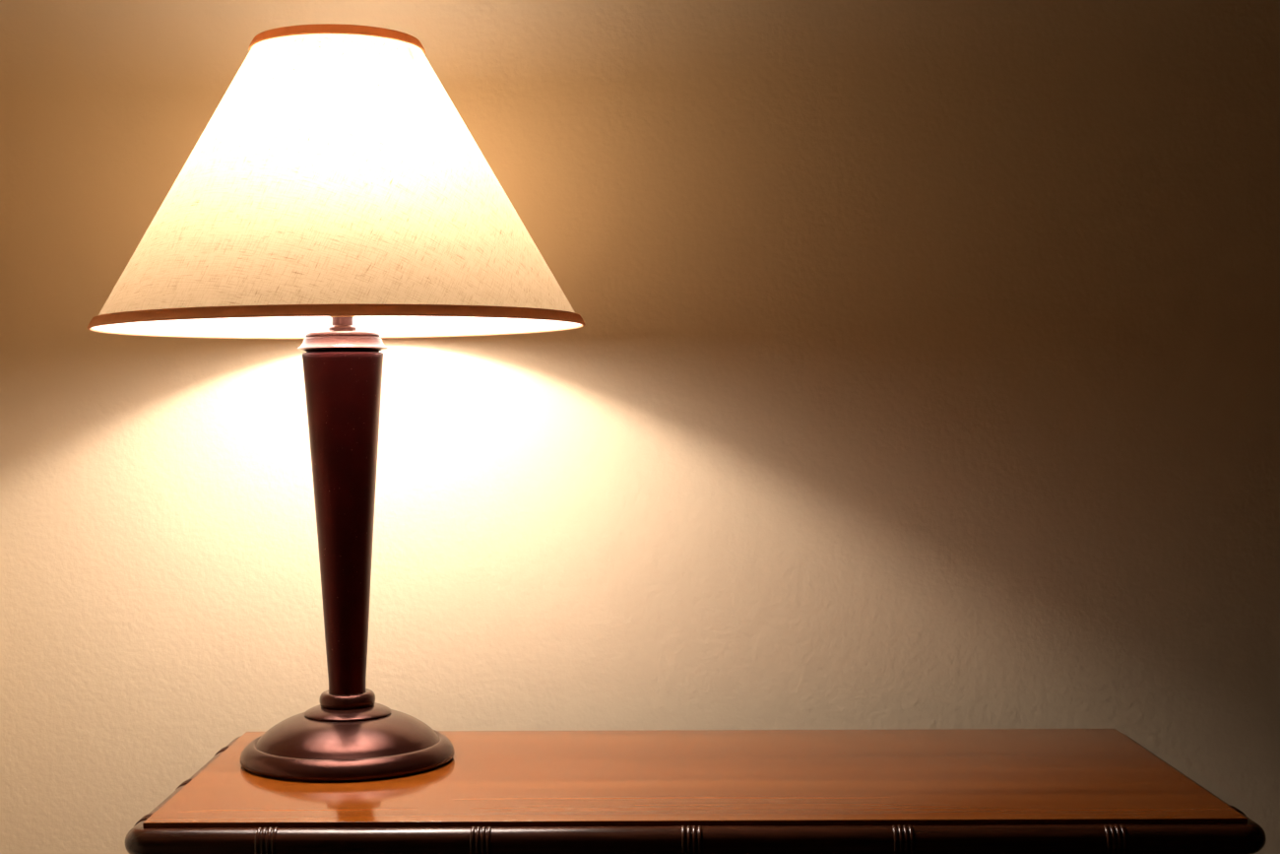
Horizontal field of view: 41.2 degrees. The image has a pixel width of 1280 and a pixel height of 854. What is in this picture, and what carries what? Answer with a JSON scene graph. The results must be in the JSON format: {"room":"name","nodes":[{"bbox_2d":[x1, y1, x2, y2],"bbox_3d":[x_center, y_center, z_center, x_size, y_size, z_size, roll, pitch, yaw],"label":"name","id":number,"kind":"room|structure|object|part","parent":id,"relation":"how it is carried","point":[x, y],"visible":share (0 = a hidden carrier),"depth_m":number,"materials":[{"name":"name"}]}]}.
{"room":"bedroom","nodes":[
{"label":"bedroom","id":0,"kind":"room"},
{"bbox_2d":[0,0,1279,853],"bbox_3d":[1.948,-0.470,1.778,5.500,3.000,0.121,0,1,-1],"label":"wall","id":1,"kind":"structure","parent":0,"point":[922,371],"depth_m":1.70,"materials":[{"name":"beige paint"}]},
{"bbox_3d":[1.952,1.149,-2.089,5.540,0.100,8.023,0,1,0],"label":"floor","id":2,"kind":"structure","parent":0,"visible":0},
{"bbox_2d":[125,728,1266,853],"bbox_3d":[0.042,0.665,1.446,0.855,0.750,0.374,0,1,0],"label":"console table","id":3,"kind":"object","parent":2,"relation":"on","point":[929,791],"visible":0.98,"depth_m":1.33,"materials":[{"name":"orange wood"}]},
{"bbox_2d":[87,23,584,781],"bbox_3d":[-0.258,-0.022,1.479,0.421,0.624,0.421,-1,1,-26],"label":"table lamp","id":4,"kind":"object","parent":3,"relation":"on","point":[336,197],"visible":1,"depth_m":1.38,"materials":[{"name":"beige fabric"}]},
{"bbox_3d":[-0.258,-0.090,1.478,0.421,0.015,0.421,0,1,0],"label":"shade trim","id":5,"kind":"part","parent":4,"relation":"part of","materials":[{"name":"brown fabric"}]},
{"bbox_3d":[-0.259,-0.208,1.476,0.415,0.249,0.415,0,1,0],"label":"lamp shade","id":6,"kind":"part","parent":4,"relation":"part of","materials":[{"name":"fabric"}]},
{"bbox_3d":[-0.262,-0.329,1.475,0.151,0.011,0.151,0,1,0],"label":"shade trim","id":7,"kind":"part","parent":4,"relation":"part of","materials":[{"name":"brown fabric"}]},
{"bbox_3d":[-0.258,0.083,1.481,0.070,0.296,0.070,0,1,0],"label":"stem","id":8,"kind":"part","parent":4,"relation":"part of","materials":[{"name":"paint"}]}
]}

